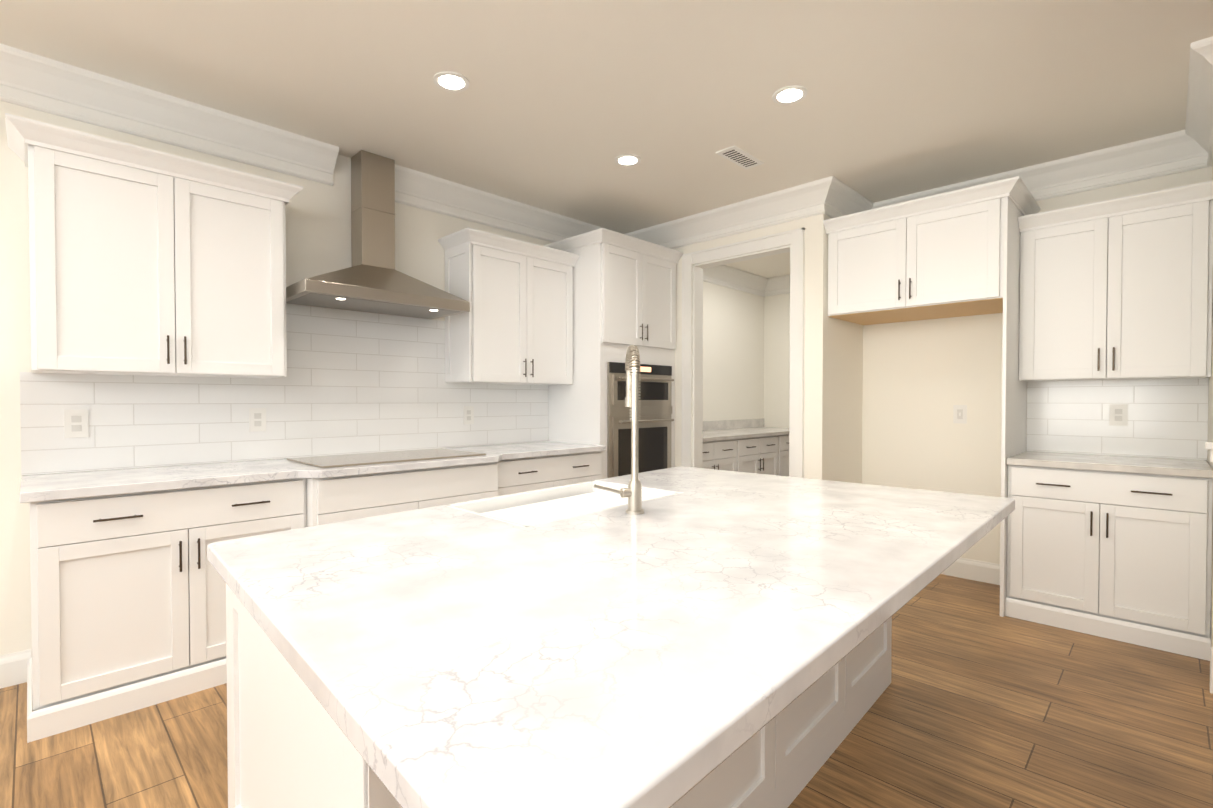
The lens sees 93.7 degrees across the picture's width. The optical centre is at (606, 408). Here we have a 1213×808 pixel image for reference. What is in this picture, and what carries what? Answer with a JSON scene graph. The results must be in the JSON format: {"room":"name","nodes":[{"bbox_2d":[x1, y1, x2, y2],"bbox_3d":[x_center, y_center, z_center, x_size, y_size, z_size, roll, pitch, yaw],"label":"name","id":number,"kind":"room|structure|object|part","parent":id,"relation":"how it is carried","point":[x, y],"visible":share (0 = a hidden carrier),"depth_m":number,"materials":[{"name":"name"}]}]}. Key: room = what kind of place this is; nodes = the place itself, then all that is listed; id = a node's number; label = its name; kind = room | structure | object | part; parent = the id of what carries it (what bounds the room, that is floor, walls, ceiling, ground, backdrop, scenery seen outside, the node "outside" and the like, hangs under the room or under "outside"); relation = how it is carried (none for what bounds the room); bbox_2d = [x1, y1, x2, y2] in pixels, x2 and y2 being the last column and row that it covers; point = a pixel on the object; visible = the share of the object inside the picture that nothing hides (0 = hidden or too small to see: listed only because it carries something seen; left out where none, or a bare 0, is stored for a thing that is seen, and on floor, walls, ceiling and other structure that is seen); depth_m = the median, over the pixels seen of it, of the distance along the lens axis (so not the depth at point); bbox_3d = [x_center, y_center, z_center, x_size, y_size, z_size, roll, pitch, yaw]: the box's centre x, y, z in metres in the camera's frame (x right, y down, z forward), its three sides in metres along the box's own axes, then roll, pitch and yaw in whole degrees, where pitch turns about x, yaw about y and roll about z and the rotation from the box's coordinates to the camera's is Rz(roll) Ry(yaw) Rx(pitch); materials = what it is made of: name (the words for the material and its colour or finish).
{"room":"kitchen","nodes":[
{"label":"kitchen","id":0,"kind":"room"},
{"bbox_2d":[0,101,763,655],"bbox_3d":[-2.071,-0.169,3.108,0.120,2.740,11.620,1,1,45],"label":"wall","id":1,"kind":"structure","parent":0,"point":[318,227],"depth_m":3.29,"materials":[{"name":"white paint"}]},
{"bbox_2d":[0,649,31,688],"bbox_3d":[-4.290,1.167,0.782,0.016,0.138,4.923,1,1,45],"label":"baseboard","id":2,"kind":"structure","parent":1,"relation":"attached to","point":[13,668],"depth_m":2.49,"materials":[{"name":"white paint"}]},
{"bbox_2d":[5,113,302,378],"bbox_3d":[-2.089,-0.658,2.722,0.383,0.990,1.067,1,1,45],"label":"upper cabinet","id":3,"kind":"object","parent":1,"relation":"attached to","point":[147,261],"visible":1,"depth_m":2.57,"materials":[{"name":"white paint"}]},
{"bbox_2d":[0,43,338,185],"bbox_3d":[-3.800,-1.410,1.175,0.108,0.200,6.225,1,1,45],"label":"crown molding","id":4,"kind":"structure","parent":1,"relation":"attached to","point":[40,83],"depth_m":2.79,"materials":[{"name":"white paint"}]},
{"bbox_2d":[20,304,548,475],"bbox_3d":[-1.528,-0.164,3.567,0.008,0.884,2.996,1,1,45],"label":"tile backsplash","id":5,"kind":"structure","parent":1,"relation":"attached to","point":[354,382],"depth_m":3.32,"materials":[{"name":"white tile"}]},
{"bbox_2d":[64,409,88,437],"bbox_3d":[-2.447,0.068,2.626,0.007,0.130,0.082,1,1,45],"label":"electrical outlet","id":6,"kind":"object","parent":5,"relation":"attached to","point":[76,424],"visible":1,"depth_m":2.62,"materials":[{"name":"white plastic"}]},
{"bbox_2d":[249,408,265,431],"bbox_3d":[-1.931,0.060,3.150,0.007,0.130,0.082,1,1,45],"label":"electrical outlet","id":7,"kind":"object","parent":5,"relation":"attached to","point":[257,419],"visible":1,"depth_m":3.15,"materials":[{"name":"white plastic"}]},
{"bbox_2d":[463,406,473,423],"bbox_3d":[-0.994,0.046,4.100,0.007,0.130,0.082,1,1,45],"label":"electrical outlet","id":8,"kind":"object","parent":5,"relation":"attached to","point":[468,414],"visible":1,"depth_m":4.10,"materials":[{"name":"white plastic"}]},
{"bbox_2d":[286,150,469,318],"bbox_3d":[-1.358,-1.070,3.368,0.489,0.942,0.950,1,1,45],"label":"range hood","id":9,"kind":"object","parent":1,"relation":"attached to","point":[371,280],"visible":0.96,"depth_m":3.41,"materials":[{"name":"silver metal"}]},
{"bbox_2d":[395,164,621,241],"bbox_3d":[-0.594,-1.459,4.424,0.108,0.200,2.245,1,1,45],"label":"crown molding","id":10,"kind":"structure","parent":1,"relation":"attached to","point":[413,188],"depth_m":4.11,"materials":[{"name":"white paint"}]},
{"bbox_2d":[438,227,579,384],"bbox_3d":[-0.684,-0.679,4.146,0.383,0.990,0.977,1,1,45],"label":"upper cabinet","id":11,"kind":"object","parent":1,"relation":"attached to","point":[514,325],"visible":1,"depth_m":3.97,"materials":[{"name":"white paint"}]},
{"bbox_2d":[703,419,763,430],"bbox_3d":[1.108,0.186,6.243,0.012,0.104,2.456,1,1,45],"label":"backsplash","id":12,"kind":"structure","parent":1,"relation":"attached to","point":[728,424],"depth_m":6.59,"materials":[{"name":"beige stone"}]},
{"bbox_2d":[703,265,767,296],"bbox_3d":[1.142,-1.485,6.184,0.108,0.200,2.460,1,1,45],"label":"crown molding","id":13,"kind":"structure","parent":1,"relation":"attached to","point":[734,278],"depth_m":6.56,"materials":[{"name":"white paint"}]},
{"bbox_2d":[0,574,1212,807],"bbox_3d":[0.931,1.281,0.435,8.500,0.080,12.000,1,1,45],"label":"floor","id":14,"kind":"structure","parent":0,"point":[980,702],"depth_m":2.11,"materials":[{"name":"brown wood"}]},
{"bbox_2d":[27,481,286,742],"bbox_3d":[-2.004,0.770,2.646,0.640,0.874,0.945,1,1,45],"label":"base cabinet","id":15,"kind":"object","parent":14,"relation":"on","point":[128,598],"depth_m":2.29,"materials":[{"name":"white paint"}]},
{"bbox_2d":[19,441,605,504],"bbox_3d":[-1.264,0.303,3.314,0.745,0.038,2.996,1,1,45],"label":"countertop","id":16,"kind":"structure","parent":15,"relation":"on","point":[58,488],"depth_m":2.62,"materials":[{"name":"white stone"}]},
{"bbox_2d":[287,449,482,468],"bbox_3d":[-1.255,0.278,3.308,0.550,0.009,0.940,1,1,45],"label":"cooktop","id":17,"kind":"object","parent":16,"relation":"in","point":[321,462],"depth_m":3.21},
{"bbox_2d":[287,461,514,529],"bbox_3d":[-1.272,0.760,3.331,0.720,0.874,1.212,1,1,45],"label":"base cabinet","id":18,"kind":"object","parent":14,"relation":"on","point":[336,499],"depth_m":2.96,"materials":[{"name":"white paint"}]},
{"bbox_2d":[515,453,601,492],"bbox_3d":[-0.589,0.749,4.080,0.640,0.874,0.966,1,1,45],"label":"base cabinet","id":19,"kind":"object","parent":14,"relation":"on","point":[548,472],"depth_m":3.87,"materials":[{"name":"white paint"}]},
{"bbox_2d":[226,625,891,807],"bbox_3d":[0.064,0.807,2.041,1.231,0.820,2.345,1,1,45],"label":"kitchen island","id":20,"kind":"object","parent":14,"relation":"on","point":[277,759],"depth_m":1.47,"materials":[{"name":"white paint"}]},
{"bbox_2d":[207,466,1014,807],"bbox_3d":[0.193,0.376,1.894,1.656,0.044,2.436,1,1,45],"label":"island countertop","id":21,"kind":"structure","parent":20,"relation":"on","point":[453,656],"depth_m":1.02,"materials":[{"name":"white stone"}]},
{"bbox_2d":[448,481,670,520],"bbox_3d":[-0.158,0.474,2.232,0.587,0.241,0.839,1,1,45],"label":"sink","id":22,"kind":"object","parent":21,"relation":"in","point":[535,505],"depth_m":2.31,"materials":[{"name":"white ceramic"}]},
{"bbox_2d":[591,369,650,512],"bbox_3d":[0.055,0.106,1.975,0.183,0.494,0.276,1,1,45],"label":"faucet","id":23,"kind":"object","parent":21,"relation":"on","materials":[{"name":"silver metal"}]},
{"bbox_2d":[543,228,682,478],"bbox_3d":[0.067,-0.068,4.692,0.699,2.490,0.961,1,1,45],"label":"tall cabinet","id":24,"kind":"object","parent":14,"relation":"on","point":[624,292],"visible":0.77,"depth_m":4.39,"materials":[{"name":"white paint"}]},
{"bbox_2d":[607,362,673,477],"bbox_3d":[0.304,0.183,4.505,0.095,1.075,0.750,1,1,45],"label":"oven","id":25,"kind":"object","parent":24,"relation":"in","point":[655,422],"depth_m":4.51,"materials":[{"name":"silver metal"}]},
{"bbox_2d":[703,439,742,471],"bbox_3d":[0.785,0.728,5.473,0.640,0.876,0.895,1,1,45],"label":"base cabinet","id":26,"kind":"object","parent":14,"relation":"on","point":[727,454],"depth_m":5.34,"materials":[{"name":"white paint"}]},
{"bbox_2d":[743,435,782,475],"bbox_3d":[1.333,0.720,6.028,0.640,0.876,0.971,1,1,45],"label":"base cabinet","id":27,"kind":"object","parent":14,"relation":"on","point":[761,450],"depth_m":5.87,"materials":[{"name":"white paint"}]},
{"bbox_2d":[703,427,788,442],"bbox_3d":[1.342,0.261,6.013,0.665,0.038,2.456,1,1,45],"label":"countertop","id":28,"kind":"structure","parent":27,"relation":"on","point":[758,432],"depth_m":5.82,"materials":[{"name":"white stone"}]},
{"bbox_2d":[783,435,788,476],"bbox_3d":[1.881,0.712,6.584,0.640,0.876,0.895,1,1,45],"label":"base cabinet","id":29,"kind":"object","parent":14,"relation":"on","point":[785,437],"depth_m":6.22,"materials":[{"name":"white paint"}]},
{"bbox_2d":[823,176,1039,616],"bbox_3d":[2.149,-0.054,3.819,1.109,2.490,0.739,1,1,45],"label":"upper cabinet","id":30,"kind":"object","parent":14,"relation":"on","point":[955,253],"visible":0.94,"depth_m":3.51,"materials":[{"name":"white paint"}]},
{"bbox_2d":[1005,451,1212,660],"bbox_3d":[2.819,0.742,3.224,0.816,0.915,0.662,1,1,45],"label":"base cabinet","id":31,"kind":"object","parent":14,"relation":"on","point":[1115,547],"visible":1,"depth_m":2.98,"materials":[{"name":"white paint"}]},
{"bbox_2d":[1007,451,1212,477],"bbox_3d":[2.822,0.303,3.220,0.816,0.038,0.655,1,1,45],"label":"countertop","id":32,"kind":"structure","parent":31,"relation":"on","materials":[{"name":"beige stone"}]},
{"bbox_2d":[0,0,1212,277],"bbox_3d":[0.931,-1.549,0.393,8.500,0.100,12.000,1,1,45],"label":"ceiling","id":33,"kind":"structure","parent":0,"point":[558,106],"depth_m":2.65,"materials":[{"name":"white paint"}]},
{"bbox_2d":[433,71,468,91],"bbox_3d":[-0.725,-1.528,2.659,0.164,0.007,0.164,1,1,45],"label":"recessed light","id":34,"kind":"object","parent":33,"relation":"in","point":[451,81],"visible":1,"depth_m":2.65,"materials":[{"name":"white paint"}]},
{"bbox_2d":[615,154,640,165],"bbox_3d":[0.132,-1.541,3.527,0.164,0.007,0.164,1,1,45],"label":"recessed light","id":35,"kind":"object","parent":33,"relation":"in","point":[627,159],"visible":1,"depth_m":3.52,"materials":[{"name":"white paint"}]},
{"bbox_2d":[716,145,763,169],"bbox_3d":[0.822,-1.540,3.493,0.130,0.009,0.340,1,1,45],"label":"ceiling vent","id":36,"kind":"object","parent":33,"relation":"in","point":[744,153],"depth_m":3.47,"materials":[{"name":"white metal"}]},
{"bbox_3d":[0.822,-1.536,3.493,0.080,0.002,0.290,1,1,45],"label":"ceiling air vent grille","id":37,"kind":"part","parent":36,"relation":"part of","materials":[{"name":"white metal"}]},
{"bbox_2d":[772,85,806,103],"bbox_3d":[0.894,-1.530,2.776,0.164,0.007,0.164,1,1,45],"label":"recessed light","id":38,"kind":"object","parent":33,"relation":"in","point":[790,94],"visible":1,"depth_m":2.77,"materials":[{"name":"white paint"}]},
{"bbox_2d":[673,214,830,479],"bbox_3d":[0.871,-0.192,4.659,1.890,2.740,0.120,1,1,45],"label":"wall","id":39,"kind":"structure","parent":0,"point":[816,385],"depth_m":4.01,"materials":[{"name":"white paint"}]},
{"bbox_2d":[624,176,842,248],"bbox_3d":[0.875,-1.459,4.475,1.868,0.200,0.108,1,1,45],"label":"crown molding","id":40,"kind":"structure","parent":39,"relation":"attached to","point":[825,195],"depth_m":4.27,"materials":[{"name":"white paint"}]},
{"bbox_2d":[681,228,804,477],"bbox_3d":[1.067,-0.053,4.461,1.064,2.467,0.166,1,1,45],"label":"door frame","id":41,"kind":"structure","parent":39,"relation":"attached to","point":[692,363],"depth_m":4.50,"materials":[{"name":"white paint"}]},
{"bbox_2d":[764,293,789,427],"bbox_3d":[2.640,-0.220,6.538,1.770,2.740,0.120,1,1,45],"label":"wall","id":42,"kind":"structure","parent":0,"point":[776,354],"depth_m":6.99,"materials":[{"name":"white paint"}]},
{"bbox_2d":[768,275,789,295],"bbox_3d":[2.602,-1.488,6.396,1.650,0.200,0.108,1,1,45],"label":"crown molding","id":43,"kind":"structure","parent":42,"relation":"attached to","point":[778,285],"depth_m":6.91,"materials":[{"name":"white paint"}]},
{"bbox_2d":[829,317,862,483],"bbox_3d":[1.799,-0.187,4.340,0.120,2.740,0.730,1,1,45],"label":"wall","id":44,"kind":"structure","parent":0,"point":[846,394],"depth_m":4.25,"materials":[{"name":"white paint"}]},
{"bbox_2d":[829,183,874,217],"bbox_3d":[1.754,-1.454,4.114,0.108,0.200,0.600,1,1,45],"label":"crown molding","id":45,"kind":"structure","parent":44,"relation":"attached to","point":[853,202],"depth_m":4.13,"materials":[{"name":"white paint"}]},
{"bbox_2d":[862,166,1211,563],"bbox_3d":[2.775,-0.179,3.806,2.020,2.740,0.120,1,1,45],"label":"wall","id":46,"kind":"structure","parent":0,"point":[921,378],"depth_m":4.08,"materials":[{"name":"white paint"}]},
{"bbox_2d":[953,405,966,423],"bbox_3d":[2.487,0.038,4.001,0.082,0.130,0.012,1,1,45],"label":"light switch","id":47,"kind":"object","parent":46,"relation":"attached to","point":[959,413],"visible":1,"depth_m":4.00,"materials":[{"name":"white plastic"}]},
{"bbox_2d":[941,558,999,584],"bbox_3d":[2.068,1.120,3.915,1.168,0.138,0.746,1,1,45],"label":"baseboard","id":48,"kind":"structure","parent":46,"relation":"attached to","point":[980,571],"depth_m":3.94,"materials":[{"name":"white paint"}]},
{"bbox_2d":[875,131,1211,207],"bbox_3d":[2.642,-1.449,3.759,1.870,0.200,0.108,1,1,45],"label":"crown molding","id":49,"kind":"structure","parent":46,"relation":"attached to","point":[1158,156],"depth_m":3.45,"materials":[{"name":"white paint"}]},
{"bbox_2d":[1018,180,1212,381],"bbox_3d":[2.917,-0.667,3.302,0.816,0.990,0.383,1,1,45],"label":"upper cabinet","id":50,"kind":"object","parent":46,"relation":"attached to","point":[1121,288],"visible":1,"depth_m":3.17,"materials":[{"name":"white paint"}]},
{"bbox_2d":[1026,378,1208,459],"bbox_3d":[3.051,0.052,3.447,0.816,0.456,0.008,1,1,45],"label":"tile backsplash","id":51,"kind":"structure","parent":46,"relation":"attached to","point":[1167,418],"depth_m":3.41,"materials":[{"name":"white tile"}]},
{"bbox_2d":[1109,404,1127,425],"bbox_3d":[3.073,0.036,3.413,0.082,0.130,0.007,1,1,45],"label":"electrical outlet","id":52,"kind":"object","parent":51,"relation":"attached to","point":[1118,414],"visible":1,"depth_m":3.41,"materials":[{"name":"white plastic"}]},
{"bbox_2d":[1207,164,1212,646],"bbox_3d":[3.030,-0.163,2.733,0.150,2.740,1.050,1,1,45],"label":"wall","id":53,"kind":"structure","parent":0,"point":[1210,415],"depth_m":2.92,"materials":[{"name":"white paint"}]},
{"bbox_2d":[1179,36,1212,167],"bbox_3d":[2.860,-1.433,2.704,0.138,0.200,1.053,1,1,45],"label":"crown molding","id":54,"kind":"structure","parent":53,"relation":"attached to","point":[1189,147],"depth_m":2.80,"materials":[{"name":"white paint"}]},
{"bbox_2d":[1205,442,1212,693],"bbox_3d":[2.624,-0.058,2.355,0.195,2.540,0.060,1,1,45],"label":"trim","id":55,"kind":"structure","parent":53,"relation":"attached to","point":[1209,445],"depth_m":2.42,"materials":[{"name":"white paint"}]}
]}

